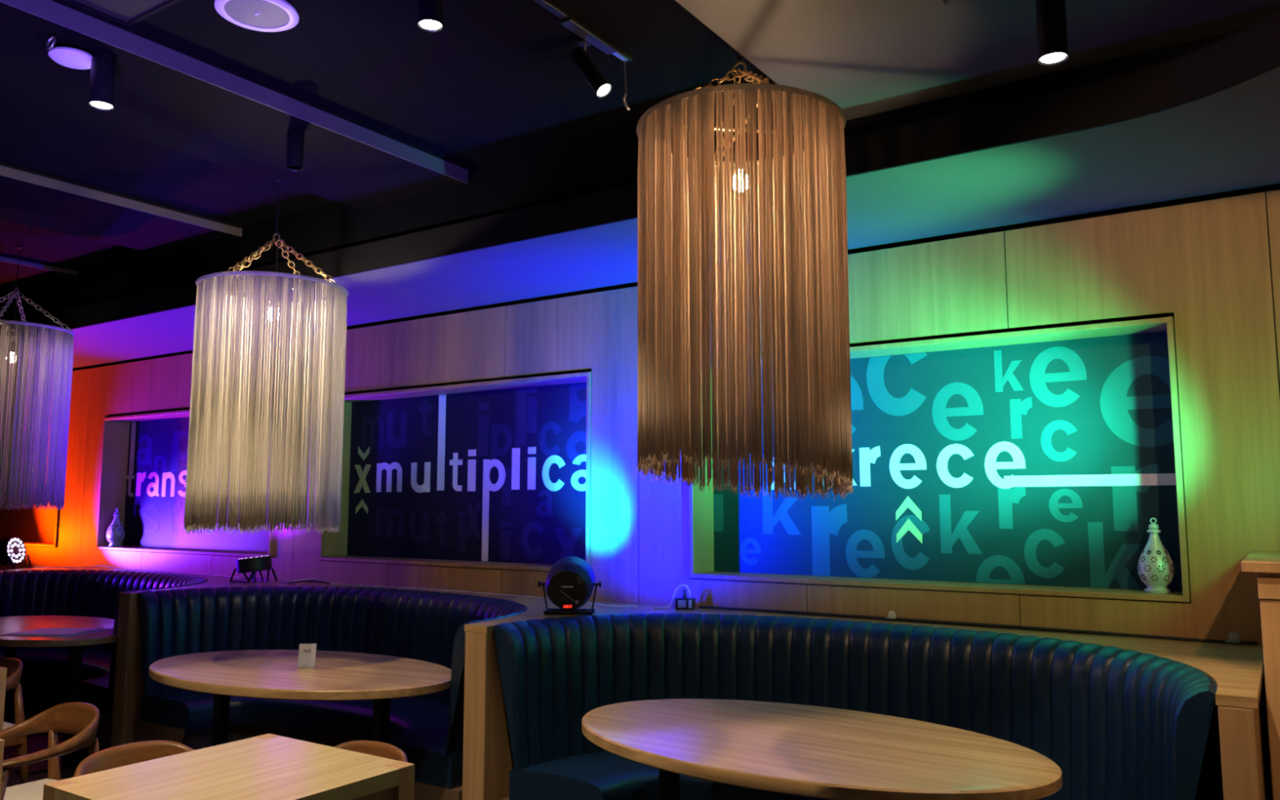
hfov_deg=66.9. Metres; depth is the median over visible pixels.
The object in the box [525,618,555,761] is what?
cushion
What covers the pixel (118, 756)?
dining chair
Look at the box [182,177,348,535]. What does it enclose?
pendant lamp
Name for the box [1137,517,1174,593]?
lantern
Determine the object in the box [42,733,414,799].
square table
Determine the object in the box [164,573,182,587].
cushion
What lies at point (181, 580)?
cushion
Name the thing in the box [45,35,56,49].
ring
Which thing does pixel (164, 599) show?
cushion
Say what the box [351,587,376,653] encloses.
cushion
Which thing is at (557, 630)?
cushion
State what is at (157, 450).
mural
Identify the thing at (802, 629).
cushion
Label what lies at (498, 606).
cushion
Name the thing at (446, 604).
cushion
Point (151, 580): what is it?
cushion
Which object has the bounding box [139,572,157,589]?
cushion
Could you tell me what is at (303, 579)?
cable
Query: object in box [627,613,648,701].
cushion
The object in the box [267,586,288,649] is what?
cushion
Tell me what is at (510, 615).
cushion
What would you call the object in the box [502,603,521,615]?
cushion
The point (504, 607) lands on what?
cushion
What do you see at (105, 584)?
cushion
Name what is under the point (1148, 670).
cushion
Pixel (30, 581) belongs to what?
cushion
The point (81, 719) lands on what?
dining chair
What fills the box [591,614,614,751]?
cushion
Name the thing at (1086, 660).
cushion
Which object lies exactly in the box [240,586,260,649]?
cushion
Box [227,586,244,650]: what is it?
cushion
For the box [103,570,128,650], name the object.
cushion
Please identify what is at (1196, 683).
cushion
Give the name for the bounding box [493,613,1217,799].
bench
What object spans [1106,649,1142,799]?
cushion
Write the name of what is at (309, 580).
cable
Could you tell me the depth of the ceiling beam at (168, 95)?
3.79 m
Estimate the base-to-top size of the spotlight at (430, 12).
0.155 m
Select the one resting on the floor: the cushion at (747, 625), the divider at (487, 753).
the divider at (487, 753)
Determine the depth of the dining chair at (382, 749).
3.06 m
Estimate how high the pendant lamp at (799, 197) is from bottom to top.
1.389 m
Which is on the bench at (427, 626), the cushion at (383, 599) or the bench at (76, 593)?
the cushion at (383, 599)
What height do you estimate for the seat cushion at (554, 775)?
0.146 m
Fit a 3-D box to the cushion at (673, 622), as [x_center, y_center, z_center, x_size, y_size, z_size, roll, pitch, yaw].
[0.154,1.276,4.370,0.088,0.605,0.149,0,-6,3]
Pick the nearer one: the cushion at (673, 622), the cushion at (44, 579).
the cushion at (673, 622)
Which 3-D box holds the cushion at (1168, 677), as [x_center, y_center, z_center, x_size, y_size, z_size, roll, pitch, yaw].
[1.646,1.123,2.958,0.149,0.605,0.088,-1,-6,12]
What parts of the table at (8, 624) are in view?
foot plate, foot plate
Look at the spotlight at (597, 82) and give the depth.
3.27 m
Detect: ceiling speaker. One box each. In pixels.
[48,44,92,69]
[214,0,298,31]
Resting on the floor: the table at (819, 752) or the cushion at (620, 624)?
the table at (819, 752)
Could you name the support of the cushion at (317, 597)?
on the bench at (427, 626)
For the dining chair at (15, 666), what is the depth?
4.60 m
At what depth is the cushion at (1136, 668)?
3.18 m
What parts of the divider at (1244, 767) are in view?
post, core panel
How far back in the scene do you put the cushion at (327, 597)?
5.82 m
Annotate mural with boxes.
[123,409,271,551]
[346,382,586,564]
[713,331,1182,591]
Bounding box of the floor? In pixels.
[3,716,77,786]
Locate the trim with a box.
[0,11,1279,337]
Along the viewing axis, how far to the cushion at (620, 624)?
4.32 m
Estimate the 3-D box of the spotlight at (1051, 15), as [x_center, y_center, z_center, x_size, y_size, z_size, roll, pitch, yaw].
[1.109,-1.019,2.613,0.075,0.210,0.075,-4,-7,34]
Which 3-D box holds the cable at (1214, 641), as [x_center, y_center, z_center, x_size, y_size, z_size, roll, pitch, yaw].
[1.252,0.938,4.090,2.291,0.015,0.054,-4,-7,34]
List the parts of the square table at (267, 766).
leg, leg, leg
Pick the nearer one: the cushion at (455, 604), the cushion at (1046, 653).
the cushion at (1046, 653)
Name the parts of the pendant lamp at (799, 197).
chain, chain, bulb, chain, chain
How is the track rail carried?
attached to the ceiling at (500, 79)
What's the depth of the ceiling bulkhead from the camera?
4.60 m
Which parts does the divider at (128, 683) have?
core panel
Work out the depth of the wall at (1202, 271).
4.30 m
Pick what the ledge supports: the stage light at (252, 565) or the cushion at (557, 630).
the stage light at (252, 565)
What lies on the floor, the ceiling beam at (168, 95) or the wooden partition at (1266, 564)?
the wooden partition at (1266, 564)
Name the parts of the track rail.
rail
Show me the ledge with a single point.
(1237, 670)
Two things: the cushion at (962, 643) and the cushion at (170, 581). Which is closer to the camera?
the cushion at (962, 643)
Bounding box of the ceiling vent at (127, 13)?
[63,0,181,26]
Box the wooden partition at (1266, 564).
[1240,551,1279,799]
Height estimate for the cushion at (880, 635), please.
0.605 m
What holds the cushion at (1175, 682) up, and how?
on the bench at (1117, 723)
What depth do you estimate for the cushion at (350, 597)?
5.76 m
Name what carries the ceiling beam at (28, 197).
attached to the ceiling at (500, 79)
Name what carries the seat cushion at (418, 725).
on the bench at (427, 626)
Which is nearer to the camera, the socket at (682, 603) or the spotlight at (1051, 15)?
the spotlight at (1051, 15)
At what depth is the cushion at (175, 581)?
6.87 m
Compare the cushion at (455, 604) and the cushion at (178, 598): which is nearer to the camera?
the cushion at (455, 604)
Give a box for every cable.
[34,565,245,578]
[280,578,637,607]
[280,579,330,583]
[698,605,1257,644]
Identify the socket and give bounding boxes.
[677,600,686,607]
[733,150,742,170]
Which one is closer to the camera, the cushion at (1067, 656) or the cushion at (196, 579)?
the cushion at (1067, 656)
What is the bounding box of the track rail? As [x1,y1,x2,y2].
[533,0,632,111]
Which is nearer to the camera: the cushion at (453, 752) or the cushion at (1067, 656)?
the cushion at (1067, 656)
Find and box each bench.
[0,569,207,758]
[133,586,527,799]
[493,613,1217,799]
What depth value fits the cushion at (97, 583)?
7.31 m
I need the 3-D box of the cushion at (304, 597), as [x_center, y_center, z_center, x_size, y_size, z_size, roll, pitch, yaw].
[-2.042,1.439,5.876,0.088,0.605,0.149,-1,-6,8]
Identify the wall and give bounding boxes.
[0,183,1279,799]
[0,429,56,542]
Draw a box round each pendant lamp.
[0,245,75,510]
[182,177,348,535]
[635,56,853,501]
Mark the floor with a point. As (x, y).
(35, 744)
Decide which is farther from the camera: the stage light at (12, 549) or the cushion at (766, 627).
the stage light at (12, 549)
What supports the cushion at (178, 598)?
on the bench at (427, 626)
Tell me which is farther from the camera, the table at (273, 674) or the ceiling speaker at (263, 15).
the table at (273, 674)
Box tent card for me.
[297,644,315,666]
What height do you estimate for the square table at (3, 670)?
0.751 m
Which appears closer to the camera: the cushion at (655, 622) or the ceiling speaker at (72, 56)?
the ceiling speaker at (72, 56)
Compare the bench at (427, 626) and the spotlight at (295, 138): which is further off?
the bench at (427, 626)
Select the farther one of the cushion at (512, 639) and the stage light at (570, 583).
the stage light at (570, 583)
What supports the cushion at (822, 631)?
on the bench at (1117, 723)
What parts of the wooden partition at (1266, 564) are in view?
rail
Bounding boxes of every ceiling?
[0,0,777,289]
[26,66,1279,373]
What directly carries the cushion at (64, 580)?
on the bench at (76, 593)
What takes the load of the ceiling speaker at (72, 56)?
attached to the ceiling beam at (168, 95)
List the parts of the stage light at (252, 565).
stand leg, stand leg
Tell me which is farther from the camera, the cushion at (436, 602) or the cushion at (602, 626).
the cushion at (436, 602)
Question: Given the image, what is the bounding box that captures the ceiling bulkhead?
[0,27,1247,320]
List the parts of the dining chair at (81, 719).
leg, crest rail, leg, leg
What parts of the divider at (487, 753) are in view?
post, core panel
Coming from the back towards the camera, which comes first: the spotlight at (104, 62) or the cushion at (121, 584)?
the cushion at (121, 584)
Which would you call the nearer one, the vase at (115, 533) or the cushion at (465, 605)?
the cushion at (465, 605)
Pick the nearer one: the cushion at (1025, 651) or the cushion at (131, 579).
the cushion at (1025, 651)
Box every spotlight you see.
[88,48,117,111]
[285,129,304,171]
[417,0,443,31]
[570,37,612,97]
[1035,0,1068,65]
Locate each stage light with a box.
[0,536,31,568]
[229,555,277,582]
[537,555,601,615]
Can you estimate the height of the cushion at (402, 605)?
0.605 m
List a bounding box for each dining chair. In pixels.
[0,657,28,784]
[0,702,99,799]
[73,740,194,777]
[334,740,407,762]
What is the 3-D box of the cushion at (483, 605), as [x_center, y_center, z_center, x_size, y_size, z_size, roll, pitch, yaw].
[-0.831,1.360,5.144,0.149,0.605,0.088,5,-8,-38]
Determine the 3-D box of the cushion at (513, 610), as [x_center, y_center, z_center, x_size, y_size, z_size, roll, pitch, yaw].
[-0.617,1.313,4.710,0.155,0.605,0.151,-4,-7,34]
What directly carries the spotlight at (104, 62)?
attached to the ceiling beam at (168, 95)
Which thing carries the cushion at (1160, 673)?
on the bench at (1117, 723)
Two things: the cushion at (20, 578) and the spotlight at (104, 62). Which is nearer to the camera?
the spotlight at (104, 62)
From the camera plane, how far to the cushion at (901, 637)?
3.94 m
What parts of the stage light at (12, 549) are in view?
stand leg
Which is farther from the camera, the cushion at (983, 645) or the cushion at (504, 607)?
the cushion at (504, 607)
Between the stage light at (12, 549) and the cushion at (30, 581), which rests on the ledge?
the stage light at (12, 549)
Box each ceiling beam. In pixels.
[0,0,469,209]
[0,161,243,255]
[0,253,79,289]
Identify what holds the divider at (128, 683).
on the floor
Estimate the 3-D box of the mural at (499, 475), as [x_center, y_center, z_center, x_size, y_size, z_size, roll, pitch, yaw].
[-1.069,0.468,5.989,2.166,1.036,0.023,-4,-7,34]
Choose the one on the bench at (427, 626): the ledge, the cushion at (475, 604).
the cushion at (475, 604)
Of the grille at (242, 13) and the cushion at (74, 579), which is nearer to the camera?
the grille at (242, 13)
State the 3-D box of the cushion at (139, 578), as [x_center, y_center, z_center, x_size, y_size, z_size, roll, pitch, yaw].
[-3.696,1.576,7.139,0.090,0.605,0.150,-4,-7,34]
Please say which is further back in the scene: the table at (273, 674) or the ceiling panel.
the table at (273, 674)
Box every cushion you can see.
[0,569,16,648]
[0,570,3,604]
[0,647,114,712]
[11,569,29,648]
[19,569,41,648]
[34,569,53,615]
[44,569,65,615]
[54,569,76,615]
[65,569,86,647]
[74,569,95,616]
[82,569,104,648]
[88,569,113,648]
[96,570,122,649]
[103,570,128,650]
[111,571,137,650]
[125,571,143,590]
[133,571,151,590]
[137,591,159,696]
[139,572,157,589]
[140,689,462,789]
[146,573,164,588]
[152,573,170,588]
[154,590,173,693]
[159,573,177,587]
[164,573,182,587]
[168,589,187,692]
[171,574,187,586]
[177,575,192,586]
[182,576,196,585]
[184,587,201,690]
[186,576,200,584]
[190,577,203,584]
[199,587,215,652]
[213,586,230,651]
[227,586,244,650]
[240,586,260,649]
[254,586,274,649]
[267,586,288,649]
[280,586,302,649]
[293,586,315,649]
[306,586,328,650]
[317,586,341,650]
[328,586,353,651]
[340,586,364,652]
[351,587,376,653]
[363,588,386,653]
[373,588,398,655]
[384,589,408,656]
[394,590,419,657]
[404,591,430,697]
[413,591,441,698]
[422,592,451,700]
[432,593,461,702]
[442,594,471,703]
[444,620,482,760]
[457,595,479,631]
[466,595,488,622]
[475,597,497,620]
[483,598,504,619]
[490,600,511,617]
[493,616,505,619]
[493,622,529,778]
[497,601,516,617]
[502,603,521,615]
[502,613,513,617]
[507,604,526,614]
[509,751,831,799]
[510,606,527,613]
[511,620,542,765]
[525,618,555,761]
[541,617,569,758]
[556,616,584,755]
[573,614,599,753]
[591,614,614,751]
[608,613,631,703]
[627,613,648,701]
[645,613,665,699]
[664,613,683,698]
[682,613,702,698]
[700,613,720,699]
[718,613,740,699]
[736,614,759,701]
[754,615,777,702]
[773,616,796,703]
[791,617,815,705]
[809,618,835,707]
[828,619,854,709]
[848,621,874,712]
[867,622,894,715]
[888,623,915,718]
[908,625,935,722]
[928,626,956,726]
[948,628,977,730]
[968,631,998,736]
[989,632,1019,742]
[1009,635,1041,749]
[1030,637,1062,799]
[1050,640,1084,799]
[1069,643,1104,799]
[1088,645,1124,799]
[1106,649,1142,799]
[1121,653,1160,799]
[1135,657,1175,799]
[1147,661,1188,799]
[1158,666,1198,799]
[1165,670,1210,799]
[1170,675,1215,734]
[1170,684,1217,799]
[1174,680,1217,796]
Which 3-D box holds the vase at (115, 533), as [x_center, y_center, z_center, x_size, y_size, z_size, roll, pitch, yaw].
[-4.295,1.044,7.940,0.138,0.311,0.138,-4,-7,34]
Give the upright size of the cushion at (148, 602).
0.605 m
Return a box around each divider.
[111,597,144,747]
[462,631,515,799]
[1217,684,1269,799]
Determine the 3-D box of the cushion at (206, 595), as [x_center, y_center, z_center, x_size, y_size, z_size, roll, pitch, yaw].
[-2.581,1.427,5.767,0.088,0.605,0.149,4,-7,-34]
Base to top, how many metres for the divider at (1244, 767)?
0.969 m
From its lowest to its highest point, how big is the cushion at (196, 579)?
0.605 m
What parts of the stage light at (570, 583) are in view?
plate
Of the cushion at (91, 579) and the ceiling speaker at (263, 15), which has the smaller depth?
the ceiling speaker at (263, 15)
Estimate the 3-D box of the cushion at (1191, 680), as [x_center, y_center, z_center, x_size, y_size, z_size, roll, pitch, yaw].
[1.597,1.107,2.807,0.149,0.605,0.088,-3,-7,24]
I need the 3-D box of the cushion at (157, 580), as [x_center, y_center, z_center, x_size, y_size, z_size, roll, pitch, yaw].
[-3.478,1.560,6.994,0.090,0.605,0.150,-4,-7,34]
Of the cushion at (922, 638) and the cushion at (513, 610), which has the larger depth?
the cushion at (513, 610)
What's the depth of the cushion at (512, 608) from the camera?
4.82 m
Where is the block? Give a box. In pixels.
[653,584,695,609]
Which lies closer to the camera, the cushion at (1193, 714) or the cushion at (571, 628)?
the cushion at (1193, 714)
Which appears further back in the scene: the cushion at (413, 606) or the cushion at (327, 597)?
the cushion at (327, 597)
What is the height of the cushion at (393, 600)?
0.605 m
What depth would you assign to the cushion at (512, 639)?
4.00 m
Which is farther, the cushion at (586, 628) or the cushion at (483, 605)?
the cushion at (483, 605)
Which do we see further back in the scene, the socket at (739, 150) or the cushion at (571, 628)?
the cushion at (571, 628)
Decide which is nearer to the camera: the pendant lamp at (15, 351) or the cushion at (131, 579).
the pendant lamp at (15, 351)
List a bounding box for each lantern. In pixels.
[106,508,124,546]
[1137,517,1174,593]
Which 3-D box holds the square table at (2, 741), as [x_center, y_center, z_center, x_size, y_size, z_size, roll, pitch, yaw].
[-2.531,1.454,2.974,0.712,0.751,0.705,-4,-7,34]
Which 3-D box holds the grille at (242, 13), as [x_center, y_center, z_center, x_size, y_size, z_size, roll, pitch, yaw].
[-1.245,-1.260,3.151,0.200,0.008,0.200,-4,-7,34]
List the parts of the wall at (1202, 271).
veneer panel, veneer panel, veneer panel, veneer panel, veneer panel, veneer panel, veneer panel, veneer panel, veneer panel, veneer panel, veneer panel, veneer panel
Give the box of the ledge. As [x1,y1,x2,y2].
[0,565,1264,709]
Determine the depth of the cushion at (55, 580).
7.37 m
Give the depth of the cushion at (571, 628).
4.21 m
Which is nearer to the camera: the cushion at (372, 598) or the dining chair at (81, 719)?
the dining chair at (81, 719)
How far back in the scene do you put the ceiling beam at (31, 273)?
6.57 m
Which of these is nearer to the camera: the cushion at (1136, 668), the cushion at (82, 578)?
the cushion at (1136, 668)
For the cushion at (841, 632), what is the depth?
4.09 m
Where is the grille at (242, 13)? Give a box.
[223,0,289,27]
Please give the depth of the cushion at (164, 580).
6.96 m
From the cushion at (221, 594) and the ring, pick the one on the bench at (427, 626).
the cushion at (221, 594)
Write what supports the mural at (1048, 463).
on the wall at (1202, 271)
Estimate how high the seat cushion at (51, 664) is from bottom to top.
0.146 m
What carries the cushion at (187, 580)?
on the bench at (76, 593)
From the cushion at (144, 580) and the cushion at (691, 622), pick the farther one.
the cushion at (144, 580)
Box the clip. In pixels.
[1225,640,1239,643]
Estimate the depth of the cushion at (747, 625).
4.27 m
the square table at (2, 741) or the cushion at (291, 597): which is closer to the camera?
the square table at (2, 741)
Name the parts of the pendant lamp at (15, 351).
chain, chain, bulb, lamp cord, chain, chain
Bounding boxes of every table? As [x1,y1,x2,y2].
[0,615,117,774]
[0,666,7,730]
[0,738,4,799]
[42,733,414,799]
[148,649,451,746]
[582,698,1062,799]
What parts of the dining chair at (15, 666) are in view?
crest rail, rail, leg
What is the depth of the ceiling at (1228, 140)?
3.79 m
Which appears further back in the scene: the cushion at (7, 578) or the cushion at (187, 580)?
the cushion at (7, 578)
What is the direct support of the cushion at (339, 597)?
on the bench at (427, 626)
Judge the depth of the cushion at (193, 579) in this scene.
6.69 m
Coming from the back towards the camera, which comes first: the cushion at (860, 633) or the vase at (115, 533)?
the vase at (115, 533)
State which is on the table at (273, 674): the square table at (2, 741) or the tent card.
the tent card
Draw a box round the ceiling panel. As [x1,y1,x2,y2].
[675,0,1279,120]
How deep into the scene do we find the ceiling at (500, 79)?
3.70 m
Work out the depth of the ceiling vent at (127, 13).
3.12 m
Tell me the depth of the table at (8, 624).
5.67 m
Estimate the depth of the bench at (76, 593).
7.10 m
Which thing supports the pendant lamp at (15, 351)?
hanging from the ceiling at (500, 79)
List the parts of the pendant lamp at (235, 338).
chain, chain, lamp cord, chain, chain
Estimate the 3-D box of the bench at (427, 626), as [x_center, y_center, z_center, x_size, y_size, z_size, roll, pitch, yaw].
[-1.539,1.567,5.198,2.610,1.005,0.964,-4,-7,34]
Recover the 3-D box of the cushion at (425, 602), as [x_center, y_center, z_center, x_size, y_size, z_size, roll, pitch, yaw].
[-1.204,1.397,5.483,0.090,0.605,0.150,-4,-7,34]

